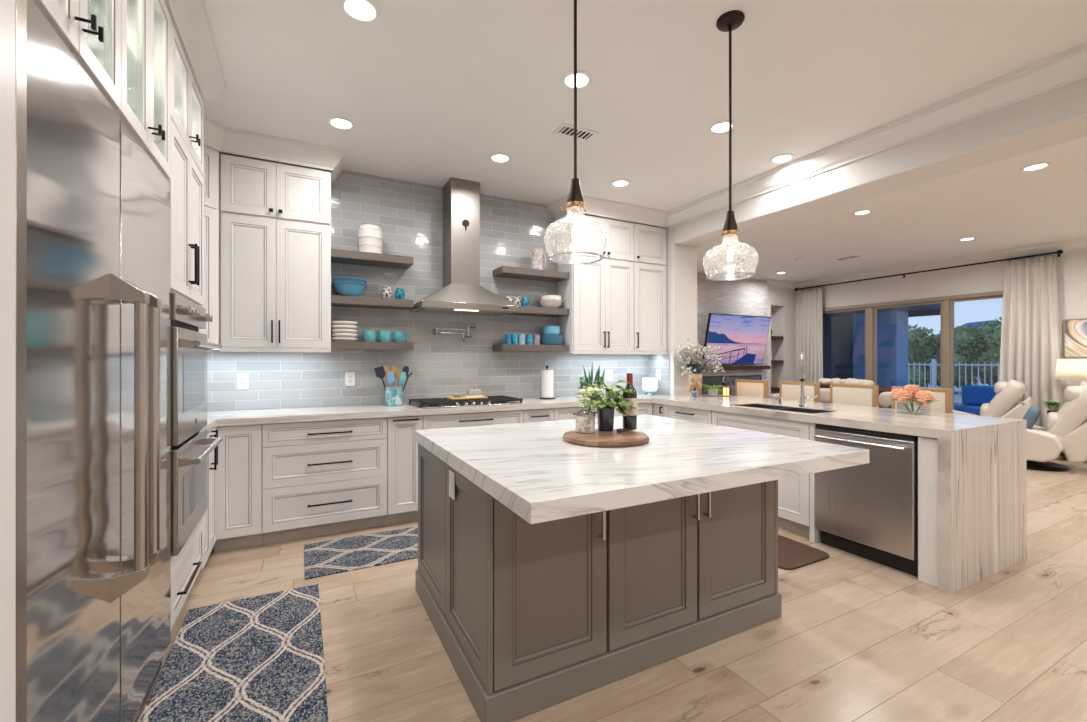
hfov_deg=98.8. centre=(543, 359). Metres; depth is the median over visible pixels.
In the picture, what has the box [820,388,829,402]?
throw pillow
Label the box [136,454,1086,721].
floor
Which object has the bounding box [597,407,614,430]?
pot
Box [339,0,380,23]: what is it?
recessed light
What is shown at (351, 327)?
plate
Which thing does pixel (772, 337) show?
niche shelf
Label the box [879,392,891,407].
throw pillow
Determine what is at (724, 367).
mantel shelf
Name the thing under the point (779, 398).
soap dispenser
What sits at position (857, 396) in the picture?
cushion
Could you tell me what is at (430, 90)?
ceiling
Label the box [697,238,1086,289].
trim
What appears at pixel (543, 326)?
bowl
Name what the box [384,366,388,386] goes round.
utensil
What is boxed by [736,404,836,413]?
sink
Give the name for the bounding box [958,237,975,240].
recessed light
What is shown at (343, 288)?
serving bowl
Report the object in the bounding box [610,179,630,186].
recessed light
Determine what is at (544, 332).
bowl
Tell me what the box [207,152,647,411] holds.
wall
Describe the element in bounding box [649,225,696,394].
wall
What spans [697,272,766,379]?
stone wall
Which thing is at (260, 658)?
runner rug
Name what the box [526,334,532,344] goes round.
cup
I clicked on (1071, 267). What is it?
wall
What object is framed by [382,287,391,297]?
tumbler
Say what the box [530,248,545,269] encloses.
pitcher
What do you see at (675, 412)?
base cabinet
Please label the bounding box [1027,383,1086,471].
recliner
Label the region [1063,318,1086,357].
wall art
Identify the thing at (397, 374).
utensil
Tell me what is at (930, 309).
ceiling
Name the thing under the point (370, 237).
ceramic canister
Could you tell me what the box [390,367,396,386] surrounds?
utensil
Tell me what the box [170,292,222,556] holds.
double wall oven
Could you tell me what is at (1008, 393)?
recliner
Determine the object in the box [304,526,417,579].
runner rug
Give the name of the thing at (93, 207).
refrigerator
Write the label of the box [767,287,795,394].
wall
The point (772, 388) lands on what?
niche shelf
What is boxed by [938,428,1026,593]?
waterfall panel
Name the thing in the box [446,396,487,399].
serving tray
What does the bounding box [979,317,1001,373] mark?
tree
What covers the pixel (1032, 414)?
throw pillow
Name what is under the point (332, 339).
plate
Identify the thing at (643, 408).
base cabinet
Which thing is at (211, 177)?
upper cabinet
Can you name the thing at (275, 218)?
upper cabinet
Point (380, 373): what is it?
utensil
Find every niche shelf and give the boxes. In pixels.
[771,336,782,339]
[771,360,782,362]
[771,387,779,391]
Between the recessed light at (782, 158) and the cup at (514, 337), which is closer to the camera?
the recessed light at (782, 158)
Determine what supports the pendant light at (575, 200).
hanging from the ceiling at (430, 90)
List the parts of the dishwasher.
handle, control panel, kick plate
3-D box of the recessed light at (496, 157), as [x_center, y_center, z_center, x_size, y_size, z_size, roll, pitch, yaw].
[-0.350,-1.623,3.761,0.184,0.007,0.184,0,0,-27]
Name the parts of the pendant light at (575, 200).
rod, bulb, lamp shade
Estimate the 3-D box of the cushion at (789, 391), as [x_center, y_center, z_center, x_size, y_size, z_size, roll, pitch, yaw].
[2.567,0.380,4.688,0.046,0.245,0.344,0,0,-27]
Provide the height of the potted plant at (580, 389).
0.367 m
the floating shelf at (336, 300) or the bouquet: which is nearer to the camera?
the bouquet
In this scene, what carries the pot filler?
attached to the wall at (409, 215)
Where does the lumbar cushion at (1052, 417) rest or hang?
on the recliner at (1065, 431)
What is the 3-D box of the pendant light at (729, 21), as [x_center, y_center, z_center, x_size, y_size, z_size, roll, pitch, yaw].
[0.895,-1.011,2.232,0.248,1.234,0.248,0,0,-27]
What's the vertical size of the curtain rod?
0.082 m
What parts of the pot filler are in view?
arm, arm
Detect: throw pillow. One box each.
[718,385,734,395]
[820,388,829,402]
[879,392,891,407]
[1021,403,1040,428]
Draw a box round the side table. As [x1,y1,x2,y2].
[1047,409,1065,459]
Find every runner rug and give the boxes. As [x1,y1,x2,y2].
[138,584,328,721]
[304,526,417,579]
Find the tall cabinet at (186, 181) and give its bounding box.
[166,19,203,630]
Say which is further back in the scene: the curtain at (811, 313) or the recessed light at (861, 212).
the curtain at (811, 313)
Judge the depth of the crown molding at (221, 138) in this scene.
3.43 m
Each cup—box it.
[504,334,510,343]
[511,334,517,343]
[518,334,524,343]
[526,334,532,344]
[533,335,539,344]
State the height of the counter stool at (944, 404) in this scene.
1.086 m
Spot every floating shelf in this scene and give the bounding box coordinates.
[331,249,413,268]
[331,295,413,309]
[331,341,413,350]
[493,266,568,281]
[493,344,568,351]
[507,306,568,316]
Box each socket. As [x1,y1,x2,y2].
[240,377,244,385]
[348,375,351,382]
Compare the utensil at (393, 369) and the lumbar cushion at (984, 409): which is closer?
the utensil at (393, 369)
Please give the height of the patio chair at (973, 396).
0.840 m
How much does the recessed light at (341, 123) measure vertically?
0.007 m
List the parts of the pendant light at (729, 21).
bulb, rod, lamp shade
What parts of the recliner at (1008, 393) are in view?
arm, backrest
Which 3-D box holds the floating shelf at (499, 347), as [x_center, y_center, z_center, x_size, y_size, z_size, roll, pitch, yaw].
[-0.122,-0.114,4.689,0.732,0.064,0.258,0,0,-27]
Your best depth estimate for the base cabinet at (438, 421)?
3.93 m
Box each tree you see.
[908,324,940,387]
[926,321,1001,388]
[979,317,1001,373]
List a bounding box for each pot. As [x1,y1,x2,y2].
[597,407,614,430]
[707,388,717,396]
[1048,405,1059,410]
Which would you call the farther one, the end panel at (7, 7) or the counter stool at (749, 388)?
the counter stool at (749, 388)
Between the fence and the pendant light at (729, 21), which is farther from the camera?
the fence
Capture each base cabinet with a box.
[200,427,217,569]
[214,424,262,552]
[262,417,386,544]
[386,415,422,524]
[422,410,522,429]
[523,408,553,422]
[554,406,597,420]
[613,403,653,416]
[654,403,663,416]
[664,405,711,424]
[712,411,809,537]
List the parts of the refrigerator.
trim, door, handle, handle, door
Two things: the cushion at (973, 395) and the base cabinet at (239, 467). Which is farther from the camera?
the cushion at (973, 395)
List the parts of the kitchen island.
panel, panel, corner post, door, handle, door, handle, handle, door, corner post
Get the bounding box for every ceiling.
[164,0,1086,281]
[823,303,940,316]
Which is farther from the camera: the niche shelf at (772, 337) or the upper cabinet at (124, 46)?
the niche shelf at (772, 337)
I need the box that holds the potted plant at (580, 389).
[576,362,604,397]
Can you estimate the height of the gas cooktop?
0.046 m
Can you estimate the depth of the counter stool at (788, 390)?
4.67 m
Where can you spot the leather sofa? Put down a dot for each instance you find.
(881, 388)
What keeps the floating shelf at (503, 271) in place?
attached to the wall at (409, 215)
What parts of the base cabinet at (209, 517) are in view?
door, handle, door, handle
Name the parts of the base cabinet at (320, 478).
drawer, drawer, drawer, handle, handle, handle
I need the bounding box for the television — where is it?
[702,313,770,364]
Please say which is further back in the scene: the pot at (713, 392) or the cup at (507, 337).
the pot at (713, 392)
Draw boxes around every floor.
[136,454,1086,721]
[910,375,993,400]
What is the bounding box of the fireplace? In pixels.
[702,375,761,393]
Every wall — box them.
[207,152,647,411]
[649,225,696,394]
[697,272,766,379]
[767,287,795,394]
[796,250,1086,404]
[823,311,907,386]
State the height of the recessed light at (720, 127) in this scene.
0.007 m
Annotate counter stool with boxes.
[735,379,767,397]
[780,381,819,402]
[830,383,878,406]
[892,386,952,413]
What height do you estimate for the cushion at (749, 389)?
0.245 m
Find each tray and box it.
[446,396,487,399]
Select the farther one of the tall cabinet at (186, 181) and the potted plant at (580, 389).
the potted plant at (580, 389)
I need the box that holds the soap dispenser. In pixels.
[776,397,781,404]
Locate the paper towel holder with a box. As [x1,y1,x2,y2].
[539,366,555,398]
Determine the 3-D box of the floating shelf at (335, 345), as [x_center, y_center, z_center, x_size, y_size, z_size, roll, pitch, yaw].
[-1.470,-0.114,3.990,0.651,0.064,0.258,0,0,-27]
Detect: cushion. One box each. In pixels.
[737,382,763,397]
[782,384,813,401]
[832,387,872,406]
[895,392,945,412]
[954,405,980,415]
[962,385,995,405]
[980,403,988,415]
[1046,412,1057,429]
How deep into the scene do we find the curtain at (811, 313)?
9.53 m
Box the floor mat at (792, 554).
[778,535,828,569]
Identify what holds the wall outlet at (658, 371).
attached to the wall at (681, 259)
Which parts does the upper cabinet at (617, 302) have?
door, door, handle, handle, light rail, door, door, door, door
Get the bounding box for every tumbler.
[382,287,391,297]
[395,288,404,298]
[506,296,513,302]
[513,296,520,305]
[521,297,528,305]
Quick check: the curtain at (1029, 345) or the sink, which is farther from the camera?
the curtain at (1029, 345)
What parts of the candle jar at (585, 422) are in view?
lid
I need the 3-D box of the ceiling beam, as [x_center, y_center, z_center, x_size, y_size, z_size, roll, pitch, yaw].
[3.250,-1.458,2.096,0.360,0.340,7.130,0,0,-27]
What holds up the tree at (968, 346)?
on the floor at (956, 391)
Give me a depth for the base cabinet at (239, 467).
3.18 m
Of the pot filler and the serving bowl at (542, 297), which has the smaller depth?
the pot filler
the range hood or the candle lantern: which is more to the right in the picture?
the candle lantern
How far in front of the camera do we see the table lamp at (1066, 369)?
5.95 m
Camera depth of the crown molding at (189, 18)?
2.29 m
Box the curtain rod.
[795,250,1062,290]
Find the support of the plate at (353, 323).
on the plate at (351, 327)
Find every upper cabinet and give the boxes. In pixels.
[32,0,170,178]
[199,145,219,343]
[220,153,330,351]
[557,213,666,354]
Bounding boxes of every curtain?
[800,288,822,382]
[999,255,1061,427]
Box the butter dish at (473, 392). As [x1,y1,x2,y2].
[465,387,482,396]
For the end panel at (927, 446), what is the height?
0.855 m
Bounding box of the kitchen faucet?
[798,352,817,406]
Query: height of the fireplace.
0.420 m
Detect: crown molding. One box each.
[165,0,226,101]
[204,116,345,182]
[549,194,669,227]
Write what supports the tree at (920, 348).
on the floor at (956, 391)
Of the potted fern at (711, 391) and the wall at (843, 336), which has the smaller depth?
the potted fern at (711, 391)
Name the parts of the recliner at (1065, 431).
arm, seat, backrest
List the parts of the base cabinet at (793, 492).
drawer, door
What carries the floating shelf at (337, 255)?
attached to the wall at (409, 215)
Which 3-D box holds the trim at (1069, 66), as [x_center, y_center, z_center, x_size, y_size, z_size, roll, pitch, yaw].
[3.034,-1.556,2.012,0.100,0.145,7.180,0,0,-27]
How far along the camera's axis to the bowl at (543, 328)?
4.71 m
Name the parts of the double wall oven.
knob, control panel, oven door, oven door, handle, handle, knob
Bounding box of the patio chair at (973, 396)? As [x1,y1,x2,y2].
[954,385,995,415]
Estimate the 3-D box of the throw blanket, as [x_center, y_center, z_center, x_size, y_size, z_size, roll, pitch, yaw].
[5.194,0.392,8.006,0.385,0.151,0.889,0,0,-27]
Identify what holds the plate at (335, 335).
on the plate at (332, 339)
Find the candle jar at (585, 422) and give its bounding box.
[575,406,594,433]
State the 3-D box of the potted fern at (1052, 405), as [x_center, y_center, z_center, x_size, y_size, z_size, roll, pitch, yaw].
[6.723,0.603,6.149,0.254,0.137,0.225,0,0,12]
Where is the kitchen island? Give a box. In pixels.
[415,443,781,721]
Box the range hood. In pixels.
[410,177,518,315]
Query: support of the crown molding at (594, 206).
attached to the upper cabinet at (617, 302)
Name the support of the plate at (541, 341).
on the plate at (541, 343)
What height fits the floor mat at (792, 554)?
0.014 m
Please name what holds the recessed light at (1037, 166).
in the ceiling at (430, 90)
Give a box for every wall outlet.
[237,374,248,389]
[345,372,354,385]
[607,370,612,380]
[656,369,660,379]
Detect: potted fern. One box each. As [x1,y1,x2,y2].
[702,384,721,396]
[1042,400,1062,410]
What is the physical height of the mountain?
12.914 m
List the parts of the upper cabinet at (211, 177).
door, door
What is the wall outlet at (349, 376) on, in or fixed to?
attached to the wall at (409, 215)
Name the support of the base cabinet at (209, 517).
on the floor at (855, 638)
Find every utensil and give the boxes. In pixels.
[374,366,385,391]
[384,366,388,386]
[387,371,393,386]
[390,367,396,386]
[395,369,401,386]
[399,372,405,386]
[402,366,408,385]
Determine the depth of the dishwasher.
2.96 m
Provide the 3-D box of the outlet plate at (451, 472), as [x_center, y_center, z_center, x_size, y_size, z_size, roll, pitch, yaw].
[-0.402,0.547,2.033,0.009,0.116,0.072,0,0,-27]
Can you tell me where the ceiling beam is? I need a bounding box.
[674,78,1086,246]
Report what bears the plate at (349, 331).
on the plate at (335, 335)
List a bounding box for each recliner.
[953,379,1033,418]
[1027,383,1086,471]
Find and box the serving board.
[563,429,649,446]
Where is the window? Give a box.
[822,291,1002,409]
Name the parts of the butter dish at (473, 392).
lid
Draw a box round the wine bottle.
[623,373,636,429]
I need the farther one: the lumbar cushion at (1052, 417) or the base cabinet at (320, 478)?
the lumbar cushion at (1052, 417)
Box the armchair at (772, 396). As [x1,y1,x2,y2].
[768,384,820,398]
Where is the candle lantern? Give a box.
[720,375,731,396]
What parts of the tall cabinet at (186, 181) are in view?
door, glass pane, glass door, drawer, handle, handle, knob, glass pane, door, handle, glass door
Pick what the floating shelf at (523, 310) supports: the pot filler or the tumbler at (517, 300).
the tumbler at (517, 300)
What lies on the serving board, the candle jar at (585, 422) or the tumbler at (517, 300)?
the candle jar at (585, 422)
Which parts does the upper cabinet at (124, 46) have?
glass door, knob, knob, glass door, glass pane, glass door, glass pane, knob, glass door, knob, glass pane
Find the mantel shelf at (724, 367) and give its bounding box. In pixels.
[702,366,769,369]
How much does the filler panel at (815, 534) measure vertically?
0.868 m
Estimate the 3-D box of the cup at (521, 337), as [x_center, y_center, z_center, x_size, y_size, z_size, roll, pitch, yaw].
[-0.218,-0.199,4.646,0.068,0.105,0.068,0,0,-27]
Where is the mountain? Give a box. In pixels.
[929,320,996,362]
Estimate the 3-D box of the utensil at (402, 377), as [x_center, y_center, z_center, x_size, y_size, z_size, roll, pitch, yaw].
[-1.228,0.241,4.032,0.074,0.272,0.015,0,0,-20]
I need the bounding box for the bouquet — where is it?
[890,385,937,414]
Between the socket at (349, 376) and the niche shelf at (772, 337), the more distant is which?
the niche shelf at (772, 337)
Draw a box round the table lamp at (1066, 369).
[1055,359,1086,385]
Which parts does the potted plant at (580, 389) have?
pot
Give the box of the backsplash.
[648,350,669,394]
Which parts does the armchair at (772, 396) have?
arm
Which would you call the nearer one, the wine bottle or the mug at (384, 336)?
the wine bottle
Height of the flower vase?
0.621 m
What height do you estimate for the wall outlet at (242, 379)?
0.124 m
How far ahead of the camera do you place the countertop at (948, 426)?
3.43 m
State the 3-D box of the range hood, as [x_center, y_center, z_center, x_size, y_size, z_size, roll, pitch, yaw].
[-0.721,-1.026,4.247,0.874,1.202,0.494,0,0,-27]
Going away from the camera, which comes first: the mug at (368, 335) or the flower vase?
the mug at (368, 335)
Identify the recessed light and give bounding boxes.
[327,116,355,129]
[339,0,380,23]
[489,153,511,162]
[561,70,591,89]
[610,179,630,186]
[708,120,735,133]
[769,154,794,163]
[852,210,871,214]
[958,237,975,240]
[1020,162,1051,171]
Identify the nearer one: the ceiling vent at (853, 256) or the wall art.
the wall art
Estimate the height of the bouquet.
0.212 m
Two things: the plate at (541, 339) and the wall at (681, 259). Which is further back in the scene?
the wall at (681, 259)
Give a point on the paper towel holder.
(546, 378)
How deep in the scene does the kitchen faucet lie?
3.90 m
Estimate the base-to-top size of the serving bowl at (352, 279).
0.108 m
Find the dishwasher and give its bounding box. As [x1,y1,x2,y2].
[813,424,919,576]
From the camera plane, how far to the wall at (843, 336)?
11.14 m
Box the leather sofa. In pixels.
[820,384,891,408]
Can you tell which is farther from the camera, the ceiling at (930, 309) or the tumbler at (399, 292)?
the ceiling at (930, 309)
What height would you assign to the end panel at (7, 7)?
2.940 m
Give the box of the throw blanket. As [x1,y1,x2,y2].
[817,378,874,384]
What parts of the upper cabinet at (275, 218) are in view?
door, door, handle, light rail, door, door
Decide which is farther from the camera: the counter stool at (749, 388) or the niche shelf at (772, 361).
the niche shelf at (772, 361)
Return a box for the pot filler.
[432,327,475,341]
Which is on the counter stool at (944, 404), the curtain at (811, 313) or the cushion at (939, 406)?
the cushion at (939, 406)
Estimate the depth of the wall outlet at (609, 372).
5.28 m
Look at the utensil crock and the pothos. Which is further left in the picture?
the utensil crock
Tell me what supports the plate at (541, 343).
on the floating shelf at (499, 347)
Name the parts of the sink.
bowl, bowl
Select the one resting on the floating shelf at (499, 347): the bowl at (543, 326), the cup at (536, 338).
the cup at (536, 338)
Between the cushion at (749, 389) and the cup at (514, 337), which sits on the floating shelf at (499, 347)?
the cup at (514, 337)
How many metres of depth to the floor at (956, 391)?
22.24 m
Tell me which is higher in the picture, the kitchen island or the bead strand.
the bead strand
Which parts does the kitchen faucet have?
spout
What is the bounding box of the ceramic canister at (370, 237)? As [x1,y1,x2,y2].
[358,224,382,253]
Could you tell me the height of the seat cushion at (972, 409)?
0.150 m
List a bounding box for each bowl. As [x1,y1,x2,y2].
[332,277,366,282]
[332,281,366,296]
[539,299,562,307]
[540,295,561,299]
[543,326,559,327]
[543,328,559,329]
[543,331,559,334]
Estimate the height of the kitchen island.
0.852 m
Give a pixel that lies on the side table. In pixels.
(1048, 411)
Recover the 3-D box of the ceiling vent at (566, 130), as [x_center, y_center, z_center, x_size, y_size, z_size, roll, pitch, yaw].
[0.233,-1.623,3.342,0.300,0.007,0.160,0,0,-27]
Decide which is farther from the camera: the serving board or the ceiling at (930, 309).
the ceiling at (930, 309)
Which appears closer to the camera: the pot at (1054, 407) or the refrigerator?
the refrigerator
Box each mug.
[363,330,378,341]
[378,331,393,341]
[393,331,408,341]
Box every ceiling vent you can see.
[553,123,598,141]
[833,255,862,260]
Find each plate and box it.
[331,321,357,325]
[331,325,357,329]
[331,329,357,333]
[331,333,357,337]
[331,338,357,341]
[449,470,454,499]
[541,339,562,340]
[541,341,562,342]
[541,343,562,344]
[542,335,562,336]
[542,337,562,338]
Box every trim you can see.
[667,42,1086,226]
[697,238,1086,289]
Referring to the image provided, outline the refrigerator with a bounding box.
[16,0,169,721]
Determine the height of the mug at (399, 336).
0.100 m
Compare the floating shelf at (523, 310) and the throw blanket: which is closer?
the floating shelf at (523, 310)
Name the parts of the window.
sash, sash, frame, sash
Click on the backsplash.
(655, 361)
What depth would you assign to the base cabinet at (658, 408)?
4.78 m
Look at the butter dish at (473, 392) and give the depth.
4.24 m
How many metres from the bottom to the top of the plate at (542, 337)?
0.019 m
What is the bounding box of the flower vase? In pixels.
[673,339,724,396]
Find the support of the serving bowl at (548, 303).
on the floating shelf at (523, 310)
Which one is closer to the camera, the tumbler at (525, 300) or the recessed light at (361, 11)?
the recessed light at (361, 11)
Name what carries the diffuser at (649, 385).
on the countertop at (948, 426)
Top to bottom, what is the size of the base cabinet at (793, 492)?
0.868 m
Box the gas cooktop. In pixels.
[408,395,523,408]
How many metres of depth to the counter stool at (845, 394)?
4.19 m
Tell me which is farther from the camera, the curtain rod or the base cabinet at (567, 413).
the curtain rod
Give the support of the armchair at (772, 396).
on the floor at (855, 638)
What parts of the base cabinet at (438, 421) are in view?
handle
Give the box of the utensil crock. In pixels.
[385,386,402,405]
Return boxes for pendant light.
[545,0,606,264]
[704,10,756,280]
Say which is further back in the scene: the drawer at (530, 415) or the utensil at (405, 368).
the drawer at (530, 415)
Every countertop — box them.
[202,393,1026,439]
[415,414,868,523]
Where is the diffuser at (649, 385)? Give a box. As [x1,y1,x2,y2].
[642,378,657,394]
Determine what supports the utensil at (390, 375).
in the utensil crock
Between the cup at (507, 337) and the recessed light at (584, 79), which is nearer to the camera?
the recessed light at (584, 79)
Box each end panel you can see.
[0,0,15,721]
[918,436,937,587]
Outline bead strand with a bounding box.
[616,428,628,431]
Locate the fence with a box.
[908,359,998,398]
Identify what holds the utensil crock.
on the countertop at (948, 426)
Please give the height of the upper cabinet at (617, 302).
1.427 m
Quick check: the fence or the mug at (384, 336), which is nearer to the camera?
the mug at (384, 336)
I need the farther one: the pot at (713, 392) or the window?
the window
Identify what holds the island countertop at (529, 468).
on the kitchen island
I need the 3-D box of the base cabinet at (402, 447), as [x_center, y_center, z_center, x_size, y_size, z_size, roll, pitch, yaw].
[-1.212,0.878,3.916,0.272,0.868,0.610,0,0,-27]
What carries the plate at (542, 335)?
on the plate at (542, 337)
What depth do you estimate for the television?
8.63 m
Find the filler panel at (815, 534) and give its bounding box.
[810,423,820,542]
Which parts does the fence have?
post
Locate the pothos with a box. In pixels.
[575,380,638,430]
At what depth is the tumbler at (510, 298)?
4.55 m

